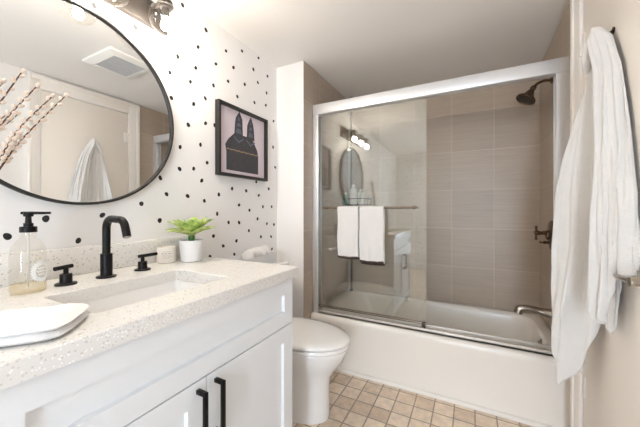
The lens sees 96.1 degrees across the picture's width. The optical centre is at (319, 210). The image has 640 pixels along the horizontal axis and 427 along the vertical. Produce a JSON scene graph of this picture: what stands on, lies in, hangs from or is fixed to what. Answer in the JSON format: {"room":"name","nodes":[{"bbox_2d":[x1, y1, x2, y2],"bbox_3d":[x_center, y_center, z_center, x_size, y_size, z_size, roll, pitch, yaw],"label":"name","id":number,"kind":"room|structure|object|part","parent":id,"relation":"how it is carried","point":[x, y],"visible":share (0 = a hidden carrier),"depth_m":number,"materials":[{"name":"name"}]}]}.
{"room":"bathroom","nodes":[
{"label":"bathroom","id":0,"kind":"room"},
{"bbox_2d":[0,0,276,259],"bbox_3d":[-1.031,0.029,0.967,0.101,2.232,4.760,0,0,28],"label":"wall","id":1,"kind":"structure","parent":0,"point":[199,63],"depth_m":1.52,"materials":[{"name":"paint"}]},
{"bbox_2d":[0,0,173,204],"bbox_3d":[-0.899,-0.395,1.082,0.026,0.750,0.750,0,0,28],"label":"round mirror","id":2,"kind":"object","parent":1,"relation":"attached to","point":[112,135],"visible":0.98,"depth_m":1.07,"materials":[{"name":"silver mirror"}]},
{"bbox_2d":[0,236,195,287],"bbox_3d":[-0.880,0.189,1.126,0.020,0.103,0.920,0,0,28],"label":"backsplash","id":3,"kind":"structure","parent":1,"relation":"attached to","point":[85,259],"depth_m":1.06,"materials":[{"name":"stone"}]},
{"bbox_2d":[102,0,181,36],"bbox_3d":[-0.801,-0.860,1.078,0.205,0.191,0.600,0,0,28],"label":"vanity light","id":4,"kind":"object","parent":1,"relation":"attached to","point":[149,13],"visible":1,"depth_m":1.25,"materials":[{"name":"metal"}]},
{"bbox_2d":[148,0,173,17],"bbox_3d":[-0.707,-0.881,1.268,0.146,0.092,0.064,0,0,28],"label":"socket","id":5,"kind":"object","parent":4,"relation":"attached to","point":[166,6],"depth_m":1.25,"materials":[{"name":"metal"}]},
{"bbox_3d":[-0.670,-0.809,1.249,0.039,0.056,0.039,0,0,28],"label":"bulb","id":6,"kind":"part","parent":4,"relation":"part of","materials":[{"name":"white glass"}]},
{"bbox_2d":[215,99,267,180],"bbox_3d":[-0.489,-0.424,1.859,0.032,0.435,0.450,0,0,28],"label":"picture frame","id":7,"kind":"object","parent":1,"relation":"attached to","point":[241,136],"visible":1,"depth_m":1.83,"materials":[{"name":"black paint"}]},
{"bbox_2d":[277,61,347,318],"bbox_3d":[-0.025,0.029,2.528,0.239,2.232,0.861,0,0,28],"label":"wall partition","id":8,"kind":"structure","parent":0,"point":[300,87],"depth_m":2.17,"materials":[{"name":"paint"}]},
{"bbox_2d":[319,304,425,322],"bbox_3d":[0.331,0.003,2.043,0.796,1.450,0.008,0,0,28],"label":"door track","id":9,"kind":"object","parent":8,"relation":"attached to","point":[319,304],"visible":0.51,"depth_m":2.02,"materials":[{"name":"silver metal"}]},
{"bbox_2d":[319,206,426,327],"bbox_3d":[0.316,0.021,2.002,0.806,1.486,0.062,0,0,27],"label":"sliding glass panel","id":10,"kind":"object","parent":8,"relation":"attached to","point":[424,324],"visible":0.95,"depth_m":1.91,"materials":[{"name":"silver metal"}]},
{"bbox_2d":[337,206,359,258],"bbox_3d":[0.202,0.160,2.041,0.160,0.378,0.041,0,0,28],"label":"hand towel","id":11,"kind":"object","parent":10,"relation":"hanging from","point":[348,216],"visible":0.96,"depth_m":2.02,"materials":[{"name":"white fabric"}]},
{"bbox_2d":[359,206,384,265],"bbox_3d":[0.354,0.174,1.961,0.173,0.406,0.042,0,0,28],"label":"hand towel","id":12,"kind":"object","parent":10,"relation":"hanging from","point":[372,218],"visible":1,"depth_m":1.94,"materials":[{"name":"white fabric"}]},
{"bbox_2d":[185,0,569,98],"bbox_3d":[-0.206,-1.128,0.536,1.963,0.080,4.760,0,0,28],"label":"ceiling","id":13,"kind":"structure","parent":0,"point":[359,47],"depth_m":1.77,"materials":[{"name":"paint"}]},
{"bbox_2d":[292,371,532,426],"bbox_3d":[-0.206,1.185,0.536,1.963,0.080,4.760,0,0,28],"label":"floor","id":14,"kind":"structure","parent":0,"point":[355,401],"depth_m":1.65,"materials":[{"name":"tile"}]},
{"bbox_2d":[0,279,291,426],"bbox_3d":[-0.589,0.714,0.971,0.675,0.862,0.892,0,0,28],"label":"vanity cabinet","id":15,"kind":"object","parent":14,"relation":"on","point":[229,364],"visible":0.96,"depth_m":0.77,"materials":[{"name":"paint"}]},
{"bbox_2d":[0,236,297,389],"bbox_3d":[-0.596,0.209,0.978,0.660,0.145,0.920,0,0,28],"label":"countertop","id":16,"kind":"structure","parent":15,"relation":"on","point":[223,281],"depth_m":0.90,"materials":[{"name":"stone"}]},
{"bbox_2d":[8,211,50,294],"bbox_3d":[-0.858,0.122,0.849,0.082,0.237,0.084,0,0,28],"label":"soap dispenser","id":17,"kind":"object","parent":16,"relation":"on","point":[28,226],"visible":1,"depth_m":0.85,"materials":[{"name":"clear glass"}]},
{"bbox_2d":[0,303,88,346],"bbox_3d":[-0.588,0.223,0.569,0.188,0.033,0.166,0,0,-21],"label":"folded towel","id":18,"kind":"object","parent":16,"relation":"on","point":[21,326],"visible":1,"depth_m":0.55,"materials":[{"name":"white fabric"}]},
{"bbox_2d":[53,264,77,286],"bbox_3d":[-0.825,0.209,0.930,0.058,0.064,0.065,0,0,28],"label":"handle","id":19,"kind":"object","parent":16,"relation":"on","point":[66,278],"visible":1,"depth_m":0.92,"materials":[{"name":"black metal"}]},
{"bbox_3d":[-0.825,0.184,0.925,0.014,0.014,0.056,0,0,6],"label":"lever","id":20,"kind":"part","parent":19,"relation":"part of","materials":[{"name":"black metal"}]},
{"bbox_3d":[-0.824,0.211,0.933,0.033,0.048,0.033,0,0,28],"label":"stem","id":21,"kind":"part","parent":19,"relation":"part of","materials":[{"name":"black metal"}]},
{"bbox_3d":[-0.824,0.238,0.933,0.058,0.006,0.058,0,0,28],"label":"plate","id":22,"kind":"part","parent":19,"relation":"part of","materials":[{"name":"black metal"}]},
{"bbox_2d":[96,215,130,278],"bbox_3d":[-0.721,0.129,1.012,0.172,0.222,0.062,0,0,28],"label":"faucet","id":23,"kind":"object","parent":16,"relation":"on","point":[106,257],"visible":1,"depth_m":1.02,"materials":[{"name":"black metal"}]},
{"bbox_3d":[-0.770,0.238,1.037,0.062,0.006,0.062,0,0,28],"label":"plate","id":24,"kind":"part","parent":23,"relation":"part of","materials":[{"name":"black metal"}]},
{"bbox_3d":[-0.713,0.087,1.007,0.154,0.139,0.026,0,0,28],"label":"spout","id":25,"kind":"part","parent":23,"relation":"part of","materials":[{"name":"black metal"}]},
{"bbox_2d":[81,280,201,312],"bbox_3d":[-0.550,0.351,0.919,0.326,0.137,0.460,0,0,28],"label":"sink","id":26,"kind":"object","parent":16,"relation":"in","point":[103,304],"visible":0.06,"depth_m":1.02,"materials":[{"name":"white ceramic"}]},
{"bbox_2d":[134,252,157,270],"bbox_3d":[-0.707,0.209,1.174,0.058,0.064,0.091,0,0,28],"label":"handle","id":27,"kind":"object","parent":16,"relation":"on","point":[142,265],"visible":1,"depth_m":1.15,"materials":[{"name":"black metal"}]},
{"bbox_3d":[-0.715,0.211,1.160,0.033,0.048,0.033,0,0,28],"label":"stem","id":28,"kind":"part","parent":27,"relation":"part of","materials":[{"name":"black metal"}]},
{"bbox_3d":[-0.715,0.238,1.160,0.058,0.006,0.058,0,0,28],"label":"plate","id":29,"kind":"part","parent":27,"relation":"part of","materials":[{"name":"black metal"}]},
{"bbox_3d":[-0.706,0.184,1.181,0.014,0.014,0.078,0,0,23],"label":"lever","id":30,"kind":"part","parent":27,"relation":"part of","materials":[{"name":"black metal"}]},
{"bbox_2d":[156,246,175,263],"bbox_3d":[-0.709,0.204,1.329,0.081,0.072,0.080,0,0,28],"label":"candle","id":31,"kind":"object","parent":16,"relation":"on","point":[166,254],"visible":1,"depth_m":1.30,"materials":[{"name":"beige wax"}]},
{"bbox_2d":[166,217,214,261],"bbox_3d":[-0.610,0.136,1.373,0.217,0.208,0.243,0,0,-30],"label":"potted plant","id":32,"kind":"object","parent":16,"relation":"on","point":[191,249],"visible":1,"depth_m":1.33,"materials":[{"name":"green plant"}]},
{"bbox_3d":[-0.612,0.127,1.371,0.030,0.048,0.029,0,0,28],"label":"stem","id":33,"kind":"part","parent":32,"relation":"part of","materials":[{"name":"green plant"}]},
{"bbox_3d":[-0.612,0.191,1.371,0.109,0.100,0.109,0,0,28],"label":"pot","id":34,"kind":"part","parent":32,"relation":"part of","materials":[{"name":"white ceramic"}]},
{"bbox_3d":[-0.887,0.143,0.694,0.084,0.194,0.084,0,0,28],"label":"vase","id":35,"kind":"object","parent":16,"relation":"on","visible":0},
{"bbox_2d":[0,78,6,92],"bbox_3d":[-0.877,-0.072,0.736,0.026,0.566,0.103,0,0,28],"label":"branch","id":36,"kind":"object","parent":35,"relation":"in","point":[3,80],"visible":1,"depth_m":0.77,"materials":[{"name":"beige plant"}]},
{"bbox_2d":[0,68,25,103],"bbox_3d":[-0.868,-0.094,0.757,0.026,0.609,0.132,0,0,28],"label":"branch","id":37,"kind":"object","parent":35,"relation":"in","point":[13,79],"visible":1,"depth_m":0.79,"materials":[{"name":"beige plant"}]},
{"bbox_2d":[0,83,40,130],"bbox_3d":[-0.859,-0.080,0.770,0.025,0.581,0.163,0,0,28],"label":"branch","id":38,"kind":"object","parent":35,"relation":"in","point":[14,107],"visible":1,"depth_m":0.80,"materials":[{"name":"beige plant"}]},
{"bbox_2d":[0,94,54,160],"bbox_3d":[-0.832,-0.070,0.776,0.033,0.562,0.200,0,0,24],"label":"branch","id":39,"kind":"object","parent":35,"relation":"in","point":[18,127],"visible":1,"depth_m":0.78,"materials":[{"name":"beige plant"}]},
{"bbox_2d":[0,93,68,169],"bbox_3d":[-0.828,-0.077,0.793,0.025,0.576,0.229,0,0,25],"label":"branch","id":40,"kind":"object","parent":35,"relation":"in","point":[7,160],"visible":1,"depth_m":0.80,"materials":[{"name":"beige plant"}]},
{"bbox_3d":[-0.436,0.755,0.637,0.020,0.556,0.438,0,0,28],"label":"door","id":41,"kind":"part","parent":15,"relation":"part of","materials":[{"name":"paint"}]},
{"bbox_3d":[-0.323,0.577,0.790,0.037,0.160,0.011,0,0,28],"label":"handle","id":42,"kind":"part","parent":15,"relation":"part of","materials":[{"name":"black metal"}]},
{"bbox_3d":[-0.294,0.577,0.846,0.037,0.160,0.011,0,0,28],"label":"handle","id":43,"kind":"part","parent":15,"relation":"part of","materials":[{"name":"black metal"}]},
{"bbox_3d":[-0.230,0.755,1.032,0.020,0.556,0.446,0,0,28],"label":"door","id":44,"kind":"part","parent":15,"relation":"part of","materials":[{"name":"paint"}]},
{"bbox_2d":[270,260,350,424],"bbox_3d":[-0.169,0.744,1.693,0.729,0.799,0.452,0,0,28],"label":"toilet","id":45,"kind":"object","parent":14,"relation":"on","point":[318,347],"visible":0.41,"depth_m":1.54,"materials":[{"name":"white ceramic"}]},
{"bbox_2d":[226,252,275,262],"bbox_3d":[-0.422,0.313,1.792,0.125,0.061,0.347,0,0,28],"label":"tray","id":46,"kind":"object","parent":45,"relation":"on","point":[270,258],"visible":0.44,"depth_m":1.79,"materials":[{"name":"grey"}]},
{"bbox_2d":[242,245,270,259],"bbox_3d":[-0.400,0.284,1.834,0.105,0.104,0.210,0,0,28],"label":"rolled washcloth","id":47,"kind":"object","parent":46,"relation":"in","point":[263,250],"visible":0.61,"depth_m":1.77,"materials":[{"name":"white fabric"}]},
{"bbox_3d":[-0.399,0.361,1.812,0.212,0.033,0.452,0,0,28],"label":"tank lid","id":48,"kind":"part","parent":45,"relation":"part of","materials":[{"name":"white ceramic"}]},
{"bbox_3d":[-0.117,0.944,1.665,0.576,0.400,0.362,0,0,28],"label":"bowl","id":49,"kind":"part","parent":45,"relation":"part of","materials":[{"name":"white ceramic"}]},
{"bbox_3d":[-0.075,0.730,1.643,0.507,0.021,0.374,0,0,28],"label":"seat","id":50,"kind":"part","parent":45,"relation":"part of","materials":[{"name":"white ceramic"}]},
{"bbox_3d":[-0.074,0.700,1.643,0.513,0.030,0.380,0,0,28],"label":"lid","id":51,"kind":"part","parent":45,"relation":"part of","materials":[{"name":"white ceramic"}]},
{"bbox_2d":[310,289,569,426],"bbox_3d":[0.782,0.960,2.158,1.531,0.366,0.766,0,0,28],"label":"bathtub","id":52,"kind":"object","parent":14,"relation":"on","point":[520,383],"visible":0.77,"depth_m":1.81,"materials":[{"name":"white ceramic"}]},
{"bbox_2d":[342,97,371,290],"bbox_3d":[0.348,-0.155,2.676,0.256,1.864,0.182,0,0,28],"label":"shower caddy","id":53,"kind":"object","parent":52,"relation":"on","point":[350,289],"visible":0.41,"depth_m":2.77,"materials":[{"name":"metal"}]},
{"bbox_2d":[344,192,347,203],"bbox_3d":[0.241,-0.109,2.670,0.044,0.110,0.044,0,0,28],"label":"shampoo bottle","id":54,"kind":"object","parent":53,"relation":"in","point":[345,195],"visible":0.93,"depth_m":2.65,"materials":[{"name":"teal plastic"}]},
{"bbox_2d":[350,184,356,203],"bbox_3d":[0.312,-0.147,2.680,0.064,0.185,0.064,0,0,28],"label":"shampoo bottle","id":55,"kind":"object","parent":53,"relation":"in","point":[353,191],"visible":0.85,"depth_m":2.65,"materials":[{"name":"white plastic"}]},
{"bbox_2d":[342,198,371,204],"bbox_3d":[0.343,-0.078,2.667,0.256,0.061,0.161,0,0,28],"label":"basket","id":56,"kind":"object","parent":53,"relation":"on","point":[343,198],"depth_m":2.60,"materials":[{"name":"brown metal"}]},
{"bbox_2d":[358,189,363,203],"bbox_3d":[0.376,-0.124,2.636,0.060,0.140,0.060,0,0,28],"label":"shampoo bottle","id":57,"kind":"object","parent":53,"relation":"in","point":[360,194],"visible":0.9,"depth_m":2.61,"materials":[{"name":"white plastic"}]},
{"bbox_2d":[348,79,539,313],"bbox_3d":[0.917,0.029,2.578,1.863,2.232,0.100,0,0,28],"label":"wall","id":58,"kind":"structure","parent":0,"point":[468,162],"depth_m":2.42,"materials":[{"name":"tile"}]},
{"bbox_2d":[335,367,556,426],"bbox_3d":[0.588,1.134,1.818,1.505,0.020,0.022,0,0,28],"label":"trim","id":59,"kind":"structure","parent":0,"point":[505,415],"depth_m":1.72,"materials":[{"name":"white ceramic"}]},
{"bbox_2d":[540,3,569,330],"bbox_3d":[0.597,0.029,0.061,0.100,2.232,4.660,0,0,28],"label":"wall","id":60,"kind":"structure","parent":0,"point":[559,47],"depth_m":1.94,"materials":[{"name":"paint"}]},
{"bbox_2d":[312,56,569,355],"bbox_3d":[0.634,-0.014,1.875,1.533,1.581,0.058,0,0,28],"label":"shower door frame","id":61,"kind":"object","parent":60,"relation":"attached to","point":[558,68],"visible":0.73,"depth_m":1.79,"materials":[{"name":"metal"}]},
{"bbox_3d":[0.634,-0.765,1.875,1.533,0.079,0.058,0,0,28],"label":"header rail","id":62,"kind":"part","parent":61,"relation":"part of","materials":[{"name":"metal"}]},
{"bbox_2d":[514,305,551,319],"bbox_3d":[1.373,0.653,1.855,0.206,0.075,0.071,0,0,28],"label":"tub spout","id":63,"kind":"object","parent":60,"relation":"attached to","point":[546,312],"visible":0.87,"depth_m":1.84,"materials":[{"name":"silver metal"}]},
{"bbox_2d":[516,77,552,105],"bbox_3d":[1.370,-0.767,1.839,0.196,0.173,0.123,0,0,28],"label":"shower","id":64,"kind":"object","parent":60,"relation":"attached to","point":[527,98],"visible":0.99,"depth_m":1.84,"materials":[{"name":"brown metal"}]},
{"bbox_3d":[1.418,-0.811,1.845,0.098,0.054,0.020,0,0,15],"label":"arm","id":65,"kind":"part","parent":64,"relation":"part of","materials":[{"name":"brown metal"}]},
{"bbox_2d":[533,221,552,248],"bbox_3d":[1.437,0.160,1.855,0.093,0.188,0.188,0,0,28],"label":"shower valve","id":66,"kind":"object","parent":60,"relation":"attached to","point":[548,233],"visible":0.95,"depth_m":1.84,"materials":[{"name":"brown metal"}]},
{"bbox_3d":[1.424,0.147,1.862,0.063,0.095,0.095,0,0,28],"label":"cross handle","id":67,"kind":"part","parent":66,"relation":"part of","materials":[{"name":"brown metal"}]},
{"bbox_3d":[1.463,0.160,1.842,0.034,0.188,0.188,0,0,28],"label":"plate","id":68,"kind":"part","parent":66,"relation":"part of","materials":[{"name":"brown metal"}]},
{"bbox_2d":[570,0,582,426],"bbox_3d":[1.009,0.039,0.991,0.030,2.212,0.846,0,0,28],"label":"trim","id":69,"kind":"structure","parent":60,"relation":"attached to","point":[576,6],"depth_m":1.32,"materials":[{"name":"paint"}]},
{"bbox_2d":[579,0,639,426],"bbox_3d":[0.993,0.088,0.985,0.113,2.089,0.657,0,0,28],"label":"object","id":70,"kind":"structure","parent":60,"relation":"in","point":[609,383],"depth_m":0.94,"materials":[{"name":"paint"}]},
{"bbox_2d":[551,26,639,384],"bbox_3d":[0.946,0.023,0.992,0.132,1.325,0.356,0,0,17],"label":"bath towel","id":71,"kind":"object","parent":70,"relation":"hanging from","point":[596,234],"visible":1,"depth_m":0.96,"materials":[{"name":"white fabric"}]},
{"bbox_3d":[0.859,0.189,0.773,0.071,0.060,0.126,0,0,28],"label":"handle","id":72,"kind":"part","parent":70,"relation":"part of","materials":[{"name":"silver metal"}]}
]}

